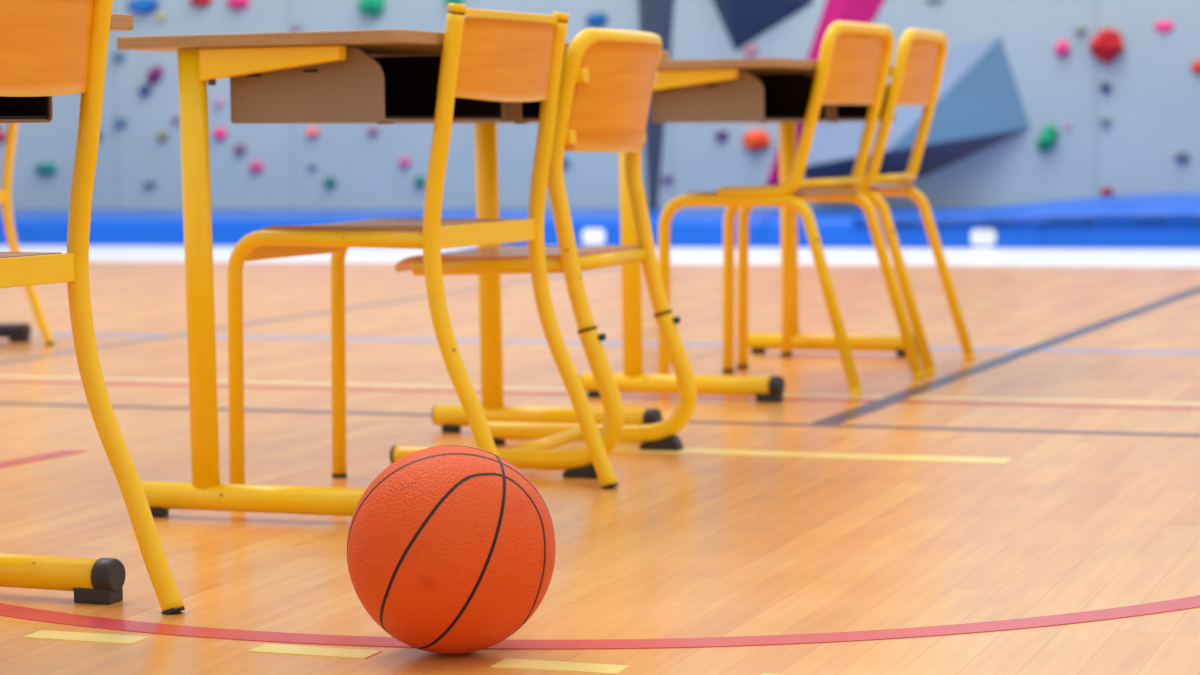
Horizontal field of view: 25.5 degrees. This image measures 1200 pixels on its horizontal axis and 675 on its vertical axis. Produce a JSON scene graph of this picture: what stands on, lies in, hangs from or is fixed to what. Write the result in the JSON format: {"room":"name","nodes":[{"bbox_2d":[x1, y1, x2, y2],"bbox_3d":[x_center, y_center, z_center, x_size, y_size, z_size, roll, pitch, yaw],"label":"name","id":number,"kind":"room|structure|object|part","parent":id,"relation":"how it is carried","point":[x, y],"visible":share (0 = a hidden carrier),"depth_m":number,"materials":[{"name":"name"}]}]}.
{"room":"sports hall","nodes":[
{"label":"sports hall","id":0,"kind":"room"},
{"bbox_2d":[0,261,1199,674],"bbox_3d":[-1.875,0.164,6.525,24.000,0.100,18.900,1,5,20],"label":"floor","id":1,"kind":"structure","parent":0,"point":[684,545],"depth_m":4.48,"materials":[{"name":"brown wood"}]},
{"bbox_2d":[0,323,30,342],"bbox_3d":[-2.102,-0.319,7.303,0.483,0.749,1.302,1,5,20],"label":"school desk","id":2,"kind":"object","parent":1,"relation":"on","point":[16,332],"visible":0.81,"depth_m":7.79,"materials":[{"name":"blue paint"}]},
{"bbox_2d":[0,123,54,344],"bbox_3d":[-1.900,-0.361,7.560,0.534,0.798,0.401,1,5,20],"label":"chair","id":3,"kind":"object","parent":1,"relation":"on","point":[5,193],"visible":0.72,"depth_m":7.67,"materials":[{"name":"yellow metal"}]},
{"bbox_3d":[-1.784,-0.397,7.515,0.005,0.036,0.350,1,5,20],"label":"rail","id":4,"kind":"part","parent":3,"relation":"part of","materials":[{"name":"metal"}]},
{"bbox_2d":[0,450,85,467],"bbox_3d":[-1.197,0.252,4.608,0.050,0.001,0.970,1,5,24],"label":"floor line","id":5,"kind":"structure","parent":1,"relation":"on","point":[9,463],"depth_m":4.94,"materials":[{"name":"paint"}]},
{"bbox_2d":[0,13,133,604],"bbox_3d":[-1.051,0.006,2.908,0.483,0.749,1.302,1,5,22],"label":"school desk","id":6,"kind":"object","parent":1,"relation":"on","point":[92,581],"visible":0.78,"depth_m":3.38,"materials":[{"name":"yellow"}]},
{"bbox_2d":[0,96,52,122],"bbox_3d":[-0.909,-0.306,3.115,0.445,0.118,0.603,-1,4,0],"label":"tray","id":7,"kind":"object","parent":6,"relation":"on","point":[12,109],"depth_m":3.32,"materials":[{"name":"black"}]},
{"bbox_2d":[22,630,149,644],"bbox_3d":[-0.612,0.357,3.154,0.148,0.001,0.045,1,5,20],"label":"trim","id":8,"kind":"structure","parent":1,"relation":"on","point":[43,634],"depth_m":3.15,"materials":[{"name":"paint"}]},
{"bbox_2d":[0,0,184,614],"bbox_3d":[-0.846,-0.040,3.218,0.534,0.798,0.401,1,5,25],"label":"chair","id":9,"kind":"object","parent":1,"relation":"on","point":[48,47],"visible":1,"depth_m":3.29,"materials":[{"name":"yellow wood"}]},
{"bbox_3d":[-0.890,-0.088,3.235,0.320,0.019,0.336,1,5,25],"label":"seat","id":10,"kind":"part","parent":9,"relation":"part of","materials":[{"name":"brown wood"}]},
{"bbox_3d":[-0.734,-0.075,3.163,0.005,0.036,0.350,1,5,25],"label":"rail","id":11,"kind":"part","parent":9,"relation":"part of","materials":[{"name":"yellow metal"}]},
{"bbox_3d":[-0.699,-0.348,3.124,0.052,0.129,0.358,1,5,25],"label":"backrest","id":12,"kind":"part","parent":9,"relation":"part of","materials":[{"name":"brown wood"}]},
{"bbox_2d":[0,265,620,364],"bbox_3d":[-0.773,-0.120,9.377,0.070,0.001,5.561,1,5,20],"label":"trim","id":13,"kind":"structure","parent":1,"relation":"on","point":[22,359],"depth_m":8.57,"materials":[{"name":"grey paint"}]},
{"bbox_2d":[248,644,381,658],"bbox_3d":[-0.328,0.361,3.050,0.148,0.001,0.045,1,5,20],"label":"trim","id":14,"kind":"structure","parent":1,"relation":"on","point":[266,648],"depth_m":3.05,"materials":[{"name":"paint"}]},
{"bbox_2d":[117,29,668,516],"bbox_3d":[-0.301,-0.137,4.650,0.483,0.749,1.302,1,5,20],"label":"school desk","id":15,"kind":"object","parent":1,"relation":"on","point":[381,76],"visible":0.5,"depth_m":4.09,"materials":[{"name":"yellow paint"}]},
{"bbox_3d":[-0.622,-0.103,4.108,0.053,0.686,0.032,1,5,20],"label":"leg","id":16,"kind":"part","parent":15,"relation":"part of","materials":[{"name":"yellow paint"}]},
{"bbox_2d":[230,47,503,123],"bbox_3d":[-0.369,-0.404,4.300,0.411,0.118,0.554,-1,4,0],"label":"tray","id":17,"kind":"object","parent":15,"relation":"on","point":[269,85],"depth_m":4.08,"materials":[{"name":"black"}]},
{"bbox_3d":[-0.221,-0.195,5.235,0.053,0.686,0.032,1,5,20],"label":"leg","id":18,"kind":"part","parent":15,"relation":"part of","materials":[{"name":"yellow paint"}]},
{"bbox_2d":[433,63,562,123],"bbox_3d":[-0.168,-0.450,4.863,0.428,0.118,0.600,-1,4,0],"label":"tray","id":19,"kind":"object","parent":15,"relation":"on","point":[514,112],"depth_m":4.61,"materials":[{"name":"black"}]},
{"bbox_2d":[227,3,618,488],"bbox_3d":[-0.295,-0.133,4.329,0.535,0.798,0.401,1,5,24],"label":"chair","id":20,"kind":"object","parent":1,"relation":"on","point":[490,55],"visible":0.97,"depth_m":4.27,"materials":[{"name":"yellow paint"}]},
{"bbox_3d":[-0.512,-0.147,4.425,0.005,0.025,0.316,1,5,24],"label":"rail","id":21,"kind":"part","parent":20,"relation":"part of","materials":[{"name":"metal"}]},
{"bbox_3d":[-0.432,0.049,4.211,0.387,0.437,0.046,1,5,24],"label":"leg","id":22,"kind":"part","parent":20,"relation":"part of","materials":[{"name":"yellow paint"}]},
{"bbox_3d":[-0.288,0.022,4.531,0.387,0.437,0.026,1,5,21],"label":"leg","id":23,"kind":"part","parent":20,"relation":"part of","materials":[{"name":"yellow paint"}]},
{"bbox_3d":[-0.340,-0.180,4.345,0.320,0.019,0.336,1,5,24],"label":"seat","id":24,"kind":"part","parent":20,"relation":"part of","materials":[{"name":"brown wood"}]},
{"bbox_3d":[-0.182,-0.168,4.275,0.005,0.036,0.350,1,5,24],"label":"rail","id":25,"kind":"part","parent":20,"relation":"part of","materials":[{"name":"yellow metal"}]},
{"bbox_3d":[-0.148,-0.441,4.237,0.052,0.129,0.358,1,5,24],"label":"backrest","id":26,"kind":"part","parent":20,"relation":"part of","materials":[{"name":"brown wood"}]},
{"bbox_3d":[-0.144,-0.513,4.229,0.006,0.014,0.350,1,5,24],"label":"rail","id":27,"kind":"part","parent":20,"relation":"part of","materials":[{"name":"metal"}]},
{"bbox_2d":[347,445,555,653],"bbox_3d":[-0.170,0.242,3.027,0.238,0.238,0.238,-1,4,0],"label":"basketball","id":28,"kind":"object","parent":1,"relation":"on","point":[451,549],"visible":1,"depth_m":2.94,"materials":[{"name":"orange rubber"}]},
{"bbox_2d":[390,28,696,478],"bbox_3d":[-0.100,-0.162,4.785,0.440,0.772,0.446,1,5,20],"label":"chair","id":29,"kind":"object","parent":1,"relation":"on","point":[608,78],"visible":0.89,"depth_m":4.62,"materials":[{"name":"yellow paint"}]},
{"bbox_3d":[-0.189,-0.122,4.605,0.294,0.032,0.018,1,5,20],"label":"seat rail","id":30,"kind":"part","parent":29,"relation":"part of","materials":[{"name":"yellow metal"}]},
{"bbox_3d":[-0.162,0.104,4.610,0.429,0.250,0.033,1,5,20],"label":"sled leg","id":31,"kind":"part","parent":29,"relation":"part of","materials":[{"name":"yellow paint"}]},
{"bbox_3d":[-0.149,-0.144,4.804,0.336,0.034,0.406,1,5,20],"label":"seat","id":32,"kind":"part","parent":29,"relation":"part of","materials":[{"name":"brown wood"}]},
{"bbox_3d":[-0.023,0.073,4.995,0.429,0.250,0.033,1,5,20],"label":"sled leg","id":33,"kind":"part","parent":29,"relation":"part of","materials":[{"name":"yellow paint"}]},
{"bbox_3d":[0.036,-0.427,4.714,0.100,0.194,0.387,1,5,20],"label":"backrest","id":34,"kind":"part","parent":29,"relation":"part of","materials":[{"name":"brown wood"}]},
{"bbox_3d":[0.016,-0.139,4.745,0.018,0.025,0.410,1,5,20],"label":"rail","id":35,"kind":"part","parent":29,"relation":"part of","materials":[{"name":"yellow metal"}]},
{"bbox_2d":[491,658,629,674],"bbox_3d":[-0.044,0.365,2.946,0.148,0.001,0.045,1,5,20],"label":"trim","id":36,"kind":"structure","parent":1,"relation":"on","point":[507,662],"depth_m":2.94,"materials":[{"name":"paint"}]},
{"bbox_2d":[0,595,1199,648],"bbox_3d":[0.027,0.325,3.467,2.379,0.001,0.852,-1,4,0],"label":"court line","id":37,"kind":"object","parent":1,"relation":"on","point":[7,610],"depth_m":3.13,"materials":[{"name":"red paint"}]},
{"bbox_2d":[0,402,1199,436],"bbox_3d":[-0.579,0.161,5.701,13.000,0.001,0.057,1,5,20],"label":"trim","id":38,"kind":"structure","parent":1,"relation":"on","point":[1,403],"depth_m":5.35,"materials":[{"name":"grey paint"}]},
{"bbox_2d":[0,380,1199,409],"bbox_3d":[-0.411,0.123,6.157,13.000,0.001,0.054,1,5,20],"label":"trim","id":39,"kind":"structure","parent":1,"relation":"on","point":[29,381],"depth_m":5.94,"materials":[{"name":"paint"}]},
{"bbox_2d":[0,375,1199,404],"bbox_3d":[-0.377,0.116,6.251,13.000,0.001,0.046,1,5,20],"label":"trim","id":40,"kind":"structure","parent":1,"relation":"on","point":[38,377],"depth_m":6.14,"materials":[{"name":"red paint"}]},
{"bbox_2d":[31,332,1199,353],"bbox_3d":[0.073,0.016,7.475,13.000,0.001,0.082,1,5,20],"label":"trim","id":41,"kind":"structure","parent":1,"relation":"on","point":[32,333],"depth_m":7.54,"materials":[{"name":"blue paint"}]},
{"bbox_2d":[579,58,918,402],"bbox_3d":[0.402,-0.283,6.426,0.483,0.749,1.302,1,5,21],"label":"school desk","id":42,"kind":"object","parent":1,"relation":"on","point":[737,90],"visible":0.63,"depth_m":5.89,"materials":[{"name":"yellow metal"}]},
{"bbox_3d":[0.067,-0.249,5.893,0.053,0.686,0.032,1,5,21],"label":"leg","id":43,"kind":"part","parent":42,"relation":"part of","materials":[{"name":"yellow paint"}]},
{"bbox_2d":[652,70,826,122],"bbox_3d":[0.326,-0.549,6.077,0.421,0.118,0.556,-1,4,0],"label":"tray","id":44,"kind":"object","parent":42,"relation":"on","point":[679,96],"depth_m":5.86,"materials":[{"name":"black wood"}]},
{"bbox_3d":[0.498,-0.340,7.008,0.053,0.686,0.032,1,5,21],"label":"leg","id":45,"kind":"part","parent":42,"relation":"part of","materials":[{"name":"yellow paint"}]},
{"bbox_2d":[734,74,894,122],"bbox_3d":[0.541,-0.595,6.635,0.439,0.118,0.602,-1,4,0],"label":"tray","id":46,"kind":"object","parent":42,"relation":"on","point":[836,113],"depth_m":6.84,"materials":[{"name":"black"}]},
{"bbox_2d":[549,445,1012,463],"bbox_3d":[0.293,0.213,4.875,0.925,0.001,0.075,1,5,20],"label":"trim","id":47,"kind":"structure","parent":1,"relation":"on","point":[563,447],"depth_m":4.84,"materials":[{"name":"yellow paint"}]},
{"bbox_2d":[658,21,924,394],"bbox_3d":[0.444,-0.308,6.200,0.514,0.840,0.448,1,5,26],"label":"chair","id":48,"kind":"object","parent":1,"relation":"on","point":[854,60],"visible":0.99,"depth_m":6.11,"materials":[{"name":"yellow paint"}]},
{"bbox_3d":[0.360,-0.103,6.039,0.512,0.448,0.033,2,5,29],"label":"leg frame","id":49,"kind":"part","parent":48,"relation":"part of","materials":[{"name":"yellow paint"}]},
{"bbox_3d":[0.397,-0.335,6.221,0.320,0.024,0.356,1,5,26],"label":"seat","id":50,"kind":"part","parent":48,"relation":"part of","materials":[{"name":"brown wood"}]},
{"bbox_3d":[0.533,-0.133,6.390,0.512,0.448,0.033,1,5,24],"label":"leg frame","id":51,"kind":"part","parent":48,"relation":"part of","materials":[{"name":"yellow paint"}]},
{"bbox_3d":[0.533,-0.361,6.151,0.018,0.018,0.390,1,5,26],"label":"rail","id":52,"kind":"part","parent":48,"relation":"part of","materials":[{"name":"metal"}]},
{"bbox_3d":[0.586,-0.617,6.104,0.057,0.160,0.372,1,5,26],"label":"backrest","id":53,"kind":"part","parent":48,"relation":"part of","materials":[{"name":"brown wood"}]},
{"bbox_2d":[737,28,974,373],"bbox_3d":[0.644,-0.347,6.672,0.514,0.840,0.448,1,5,21],"label":"chair","id":54,"kind":"object","parent":1,"relation":"on","point":[920,58],"visible":0.76,"depth_m":6.59,"materials":[{"name":"yellow paint"}]},
{"bbox_3d":[0.576,-0.142,6.505,0.512,0.448,0.033,1,5,23],"label":"leg frame","id":55,"kind":"part","parent":54,"relation":"part of","materials":[{"name":"yellow paint"}]},
{"bbox_3d":[0.716,-0.172,6.869,0.512,0.448,0.033,1,5,19],"label":"leg frame","id":56,"kind":"part","parent":54,"relation":"part of","materials":[{"name":"yellow paint"}]},
{"bbox_3d":[0.595,-0.373,6.689,0.320,0.024,0.356,1,5,21],"label":"seat","id":57,"kind":"part","parent":54,"relation":"part of","materials":[{"name":"brown wood"}]},
{"bbox_3d":[0.737,-0.401,6.632,0.018,0.018,0.390,1,5,21],"label":"rail","id":58,"kind":"part","parent":54,"relation":"part of","materials":[{"name":"metal"}]},
{"bbox_3d":[0.792,-0.657,6.590,0.057,0.160,0.372,1,5,21],"label":"backrest","id":59,"kind":"part","parent":54,"relation":"part of","materials":[{"name":"brown wood"}]},
{"bbox_2d":[812,286,1199,423],"bbox_3d":[1.603,-0.059,8.194,0.055,0.001,6.155,1,5,22],"label":"trim","id":60,"kind":"structure","parent":1,"relation":"on","point":[855,412],"depth_m":6.61,"materials":[{"name":"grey paint"}]},
{"bbox_2d":[0,0,1199,210],"bbox_3d":[1.383,-3.809,15.261,24.000,6.600,0.301,1,5,20],"label":"wall","id":61,"kind":"structure","parent":0,"point":[1152,106],"depth_m":15.73,"materials":[{"name":"grey paint"}]},
{"bbox_2d":[0,131,6,142],"bbox_3d":[-3.910,-1.304,17.216,0.098,0.078,0.061,1,5,20],"label":"hold","id":62,"kind":"object","parent":61,"relation":"attached to","point":[3,135],"visible":1,"depth_m":17.21,"materials":[{"name":"plastic"}]},
{"bbox_2d":[34,162,56,174],"bbox_3d":[-3.593,-1.088,17.112,0.163,0.086,0.070,1,5,20],"label":"hold","id":63,"kind":"object","parent":61,"relation":"attached to","point":[49,168],"visible":1,"depth_m":17.10,"materials":[{"name":"plastic"}]},
{"bbox_2d":[112,50,124,61],"bbox_3d":[-3.075,-1.792,16.872,0.085,0.075,0.056,1,5,20],"label":"hold","id":64,"kind":"object","parent":61,"relation":"attached to","point":[118,56],"visible":1,"depth_m":16.86,"materials":[{"name":"plastic"}]},
{"bbox_2d":[114,117,126,127],"bbox_3d":[-3.067,-1.371,16.902,0.084,0.074,0.059,1,5,20],"label":"hold","id":65,"kind":"object","parent":61,"relation":"attached to","point":[119,122],"visible":1,"depth_m":16.89,"materials":[{"name":"plastic"}]},
{"bbox_2d":[127,0,158,13],"bbox_3d":[-2.910,-2.102,16.770,0.236,0.108,0.086,1,5,20],"label":"hold","id":66,"kind":"object","parent":61,"relation":"attached to","point":[141,6],"visible":1,"depth_m":16.75,"materials":[{"name":"plastic"}]},
{"bbox_2d":[138,84,150,95],"bbox_3d":[-2.902,-1.569,16.826,0.087,0.076,0.059,1,5,20],"label":"hold","id":67,"kind":"object","parent":61,"relation":"attached to","point":[144,90],"visible":1,"depth_m":16.81,"materials":[{"name":"plastic"}]},
{"bbox_2d":[142,179,155,187],"bbox_3d":[-2.876,-0.981,16.869,0.086,0.058,0.050,1,5,20],"label":"hold","id":68,"kind":"object","parent":61,"relation":"attached to","point":[149,183],"visible":1,"depth_m":16.86,"materials":[{"name":"plastic"}]},
{"bbox_2d":[147,65,161,84],"bbox_3d":[-2.835,-1.664,16.784,0.105,0.124,0.075,1,5,20],"label":"hold","id":69,"kind":"object","parent":61,"relation":"attached to","point":[154,74],"visible":1,"depth_m":16.77,"materials":[{"name":"plastic"}]},
{"bbox_2d":[156,13,165,20],"bbox_3d":[-2.785,-2.026,16.753,0.067,0.053,0.044,1,5,20],"label":"hold","id":70,"kind":"object","parent":61,"relation":"attached to","point":[160,16],"visible":1,"depth_m":16.75,"materials":[{"name":"plastic"}]},
{"bbox_2d":[156,131,168,141],"bbox_3d":[-2.784,-1.276,16.810,0.081,0.066,0.051,1,5,20],"label":"hold","id":71,"kind":"object","parent":61,"relation":"attached to","point":[162,136],"visible":1,"depth_m":16.81,"materials":[{"name":"plastic"}]},
{"bbox_2d":[172,116,179,123],"bbox_3d":[-2.691,-1.376,16.772,0.053,0.052,0.043,1,5,20],"label":"hold","id":72,"kind":"object","parent":61,"relation":"attached to","point":[176,120],"visible":1,"depth_m":16.77,"materials":[{"name":"plastic"}]},
{"bbox_2d":[188,0,211,6],"bbox_3d":[-2.522,-2.121,16.632,0.161,0.091,0.076,1,5,20],"label":"hold","id":73,"kind":"object","parent":61,"relation":"attached to","point":[196,3],"visible":1,"depth_m":16.62,"materials":[{"name":"plastic"}]},
{"bbox_2d":[214,96,223,106],"bbox_3d":[-2.402,-1.482,16.654,0.062,0.071,0.050,1,5,20],"label":"hold","id":74,"kind":"object","parent":61,"relation":"attached to","point":[218,101],"visible":1,"depth_m":16.65,"materials":[{"name":"plastic"}]},
{"bbox_2d":[212,127,226,139],"bbox_3d":[-2.401,-1.282,16.665,0.093,0.079,0.059,1,5,20],"label":"hold","id":75,"kind":"object","parent":61,"relation":"attached to","point":[220,133],"visible":1,"depth_m":16.66,"materials":[{"name":"plastic"}]},
{"bbox_2d":[225,0,248,8],"bbox_3d":[-2.282,-2.100,16.544,0.168,0.096,0.078,1,5,20],"label":"hold","id":76,"kind":"object","parent":61,"relation":"attached to","point":[235,4],"visible":1,"depth_m":16.53,"materials":[{"name":"plastic"}]},
{"bbox_2d":[233,143,245,155],"bbox_3d":[-2.273,-1.179,16.628,0.082,0.077,0.056,1,5,20],"label":"hold","id":77,"kind":"object","parent":61,"relation":"attached to","point":[239,149],"visible":1,"depth_m":16.61,"materials":[{"name":"plastic"}]},
{"bbox_2d":[249,161,262,172],"bbox_3d":[-2.166,-1.067,16.596,0.094,0.072,0.059,1,5,20],"label":"hold","id":78,"kind":"object","parent":61,"relation":"attached to","point":[255,167],"visible":1,"depth_m":16.59,"materials":[{"name":"plastic"}]},
{"bbox_2d":[291,24,301,31],"bbox_3d":[-1.891,-1.922,16.436,0.074,0.051,0.038,1,5,20],"label":"hold","id":79,"kind":"object","parent":61,"relation":"attached to","point":[295,27],"visible":1,"depth_m":16.43,"materials":[{"name":"plastic"}]},
{"bbox_2d":[307,162,316,170],"bbox_3d":[-1.796,-1.062,16.469,0.065,0.052,0.043,1,5,20],"label":"hold","id":80,"kind":"object","parent":61,"relation":"attached to","point":[312,166],"visible":1,"depth_m":16.46,"materials":[{"name":"plastic"}]},
{"bbox_2d":[306,127,319,137],"bbox_3d":[-1.788,-1.271,16.441,0.087,0.072,0.059,1,5,20],"label":"hold","id":81,"kind":"object","parent":61,"relation":"attached to","point":[312,132],"visible":1,"depth_m":16.43,"materials":[{"name":"plastic"}]},
{"bbox_2d":[323,177,335,187],"bbox_3d":[-1.687,-0.961,16.430,0.088,0.069,0.057,1,5,20],"label":"hold","id":82,"kind":"object","parent":61,"relation":"attached to","point":[329,182],"visible":1,"depth_m":16.41,"materials":[{"name":"plastic"}]},
{"bbox_2d":[357,0,384,17],"bbox_3d":[-1.412,-2.035,16.213,0.164,0.156,0.110,1,5,20],"label":"hold","id":83,"kind":"object","parent":61,"relation":"attached to","point":[374,8],"visible":1,"depth_m":16.19,"materials":[{"name":"plastic"}]},
{"bbox_2d":[367,127,378,135],"bbox_3d":[-1.401,-1.268,16.309,0.073,0.051,0.038,1,5,20],"label":"hold","id":84,"kind":"object","parent":61,"relation":"attached to","point":[373,131],"visible":1,"depth_m":16.30,"materials":[{"name":"plastic"}]},
{"bbox_2d":[399,157,409,167],"bbox_3d":[-1.207,-1.072,16.247,0.073,0.066,0.053,1,5,20],"label":"hold","id":85,"kind":"object","parent":61,"relation":"attached to","point":[404,162],"visible":1,"depth_m":16.24,"materials":[{"name":"plastic"}]},
{"bbox_2d":[414,175,424,187],"bbox_3d":[-1.112,-0.953,16.218,0.075,0.078,0.060,1,5,20],"label":"hold","id":86,"kind":"object","parent":61,"relation":"attached to","point":[419,181],"visible":1,"depth_m":16.21,"materials":[{"name":"plastic"}]},
{"bbox_2d":[445,0,463,4],"bbox_3d":[-0.893,-2.053,16.041,0.126,0.096,0.073,1,5,20],"label":"hold","id":87,"kind":"object","parent":61,"relation":"attached to","point":[448,1],"visible":0.7,"depth_m":16.02,"materials":[{"name":"plastic"}]},
{"bbox_2d":[563,157,568,168],"bbox_3d":[-0.228,-1.046,15.888,0.077,0.075,0.056,1,5,20],"label":"hold","id":88,"kind":"object","parent":61,"relation":"attached to","point":[566,162],"visible":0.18,"depth_m":15.88,"materials":[{"name":"plastic"}]},
{"bbox_2d":[586,12,607,27],"bbox_3d":[-0.029,-1.887,15.739,0.137,0.090,0.069,1,5,20],"label":"hold","id":89,"kind":"object","parent":61,"relation":"attached to","point":[598,19],"visible":1,"depth_m":15.73,"materials":[{"name":"plastic"}]},
{"bbox_2d":[0,245,1199,266],"bbox_3d":[0.750,-0.469,13.672,24.000,0.001,3.580,1,5,20],"label":"trim","id":90,"kind":"structure","parent":61,"relation":"attached to","point":[1093,257],"depth_m":12.65,"materials":[{"name":"white paint"}]},
{"bbox_2d":[0,209,174,244],"bbox_3d":[-5.163,-0.703,16.716,4.796,0.149,1.850,1,5,20],"label":"mat","id":91,"kind":"object","parent":90,"relation":"on","point":[23,220],"visible":0.38,"depth_m":15.59,"materials":[{"name":"blue plastic"}]},
{"bbox_2d":[31,209,503,245],"bbox_3d":[-1.876,-0.652,15.513,2.196,0.148,1.850,1,5,20],"label":"mat","id":92,"kind":"object","parent":90,"relation":"on","point":[229,226],"visible":0.54,"depth_m":14.85,"materials":[{"name":"blue plastic"}]},
{"bbox_2d":[414,208,846,246],"bbox_3d":[0.151,-0.620,14.769,2.116,0.149,1.854,1,5,20],"label":"mat","id":93,"kind":"object","parent":90,"relation":"on","point":[591,227],"visible":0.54,"depth_m":13.85,"materials":[{"name":"blue plastic"}]},
{"bbox_2d":[763,208,1043,247],"bbox_3d":[1.823,-0.595,14.158,1.436,0.149,1.854,1,5,20],"label":"mat","id":94,"kind":"object","parent":90,"relation":"on","point":[835,228],"visible":0.4,"depth_m":13.30,"materials":[{"name":"blue plastic"}]},
{"bbox_2d":[1044,227,1199,248],"bbox_3d":[4.821,-0.549,13.063,4.940,0.150,1.850,1,5,20],"label":"mat","id":95,"kind":"object","parent":90,"relation":"on","point":[1095,237],"visible":0.57,"depth_m":12.91,"materials":[{"name":"blue plastic"}]},
{"bbox_2d":[853,193,1199,228],"bbox_3d":[3.068,-0.646,13.303,3.400,0.159,1.140,1,5,20],"label":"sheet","id":96,"kind":"object","parent":95,"relation":"on","point":[1161,210],"visible":0.9,"depth_m":13.07,"materials":[{"name":"blue plastic"}]},
{"bbox_2d":[638,0,674,208],"bbox_3d":[0.319,-1.831,15.534,0.370,2.160,0.218,1,5,20],"label":"volume","id":97,"kind":"object","parent":61,"relation":"attached to","point":[655,16],"visible":0.6,"depth_m":15.63,"materials":[{"name":"paint"}]},
{"bbox_2d":[661,174,673,183],"bbox_3d":[0.396,-0.938,15.677,0.076,0.056,0.039,1,5,20],"label":"hold","id":98,"kind":"object","parent":61,"relation":"attached to","point":[668,178],"visible":1,"depth_m":15.67,"materials":[{"name":"plastic"}]},
{"bbox_2d":[715,130,727,140],"bbox_3d":[0.708,-1.184,15.537,0.082,0.064,0.049,1,5,20],"label":"hold","id":99,"kind":"object","parent":61,"relation":"attached to","point":[721,135],"visible":1,"depth_m":15.53,"materials":[{"name":"plastic"}]},
{"bbox_2d":[744,45,757,55],"bbox_3d":[0.873,-1.670,15.435,0.087,0.065,0.051,1,5,20],"label":"hold","id":100,"kind":"object","parent":61,"relation":"attached to","point":[750,50],"visible":1,"depth_m":15.43,"materials":[{"name":"plastic"}]},
{"bbox_2d":[742,130,770,150],"bbox_3d":[0.899,-1.147,15.442,0.170,0.125,0.101,1,5,20],"label":"hold","id":101,"kind":"object","parent":61,"relation":"attached to","point":[756,140],"visible":1,"depth_m":15.43,"materials":[{"name":"plastic"}]},
{"bbox_2d":[713,0,812,50],"bbox_3d":[0.839,-1.939,15.292,0.730,0.560,0.298,1,5,20],"label":"volume","id":102,"kind":"object","parent":61,"relation":"attached to","point":[744,21],"visible":1,"depth_m":15.35,"materials":[{"name":"paint"}]},
{"bbox_2d":[765,0,884,185],"bbox_3d":[1.342,-1.512,15.259,0.850,1.280,0.078,1,5,20],"label":"volume","id":103,"kind":"object","parent":61,"relation":"attached to","point":[859,11],"visible":0.14,"depth_m":15.23,"materials":[{"name":"paint"}]},
{"bbox_2d":[804,37,1029,178],"bbox_3d":[1.728,-1.257,14.914,1.300,0.855,0.498,1,5,20],"label":"volume","id":104,"kind":"object","parent":61,"relation":"attached to","point":[979,106],"visible":0.54,"depth_m":14.90,"materials":[{"name":"paint"}]},
{"bbox_2d":[925,0,943,3],"bbox_3d":[1.897,-1.914,15.056,0.112,0.042,0.019,1,5,20],"label":"hold","id":105,"kind":"object","parent":61,"relation":"attached to","point":[926,1],"visible":1,"depth_m":15.05,"materials":[{"name":"plastic"}]},
{"bbox_2d":[1036,125,1058,150],"bbox_3d":[2.502,-1.120,14.862,0.125,0.148,0.088,1,5,20],"label":"hold","id":106,"kind":"object","parent":61,"relation":"attached to","point":[1048,136],"visible":1,"depth_m":14.85,"materials":[{"name":"plastic"}]},
{"bbox_2d":[1054,41,1069,56],"bbox_3d":[2.580,-1.614,14.808,0.084,0.090,0.060,1,5,20],"label":"hold","id":107,"kind":"object","parent":61,"relation":"attached to","point":[1061,49],"visible":1,"depth_m":14.79,"materials":[{"name":"plastic"}]},
{"bbox_2d":[1065,122,1070,129],"bbox_3d":[2.619,-1.185,14.848,0.032,0.044,0.025,1,5,20],"label":"hold","id":108,"kind":"object","parent":61,"relation":"attached to","point":[1067,124],"visible":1,"depth_m":14.84,"materials":[{"name":"plastic"}]},
{"bbox_2d":[1074,26,1086,34],"bbox_3d":[2.676,-1.712,14.778,0.073,0.052,0.036,1,5,20],"label":"hold","id":109,"kind":"object","parent":61,"relation":"attached to","point":[1080,30],"visible":1,"depth_m":14.77,"materials":[{"name":"plastic"}]},
{"bbox_2d":[1100,116,1110,125],"bbox_3d":[2.813,-1.204,14.767,0.064,0.056,0.039,1,5,20],"label":"hold","id":110,"kind":"object","parent":61,"relation":"attached to","point":[1104,121],"visible":1,"depth_m":14.76,"materials":[{"name":"plastic"}]},
{"bbox_2d":[1100,82,1111,93],"bbox_3d":[2.809,-1.389,14.745,0.066,0.066,0.054,1,5,20],"label":"hold","id":111,"kind":"object","parent":61,"relation":"attached to","point":[1105,87],"visible":1,"depth_m":14.74,"materials":[{"name":"plastic"}]},
{"bbox_2d":[1089,29,1123,63],"bbox_3d":[2.801,-1.615,14.689,0.194,0.191,0.131,1,5,20],"label":"hold","id":112,"kind":"object","parent":61,"relation":"attached to","point":[1107,44],"visible":1,"depth_m":14.67,"materials":[{"name":"plastic"}]},
{"bbox_2d":[1101,187,1113,196],"bbox_3d":[2.826,-0.804,14.786,0.074,0.073,0.057,1,5,20],"label":"hold","id":113,"kind":"object","parent":61,"relation":"attached to","point":[1106,191],"visible":0.74,"depth_m":14.77,"materials":[{"name":"plastic"}]},
{"bbox_2d":[1154,21,1173,31],"bbox_3d":[3.109,-1.715,14.625,0.110,0.062,0.024,1,5,20],"label":"hold","id":114,"kind":"object","parent":61,"relation":"attached to","point":[1165,26],"visible":1,"depth_m":14.62,"materials":[{"name":"plastic"}]},
{"bbox_2d":[1174,151,1189,162],"bbox_3d":[3.212,-0.996,14.634,0.085,0.064,0.046,1,5,20],"label":"hold","id":115,"kind":"object","parent":61,"relation":"attached to","point":[1181,157],"visible":1,"depth_m":14.63,"materials":[{"name":"plastic"}]},
{"bbox_2d":[1191,60,1199,74],"bbox_3d":[3.284,-1.482,14.563,0.071,0.081,0.055,1,5,20],"label":"hold","id":116,"kind":"object","parent":61,"relation":"attached to","point":[1195,66],"visible":1,"depth_m":14.55,"materials":[{"name":"plastic"}]}
]}

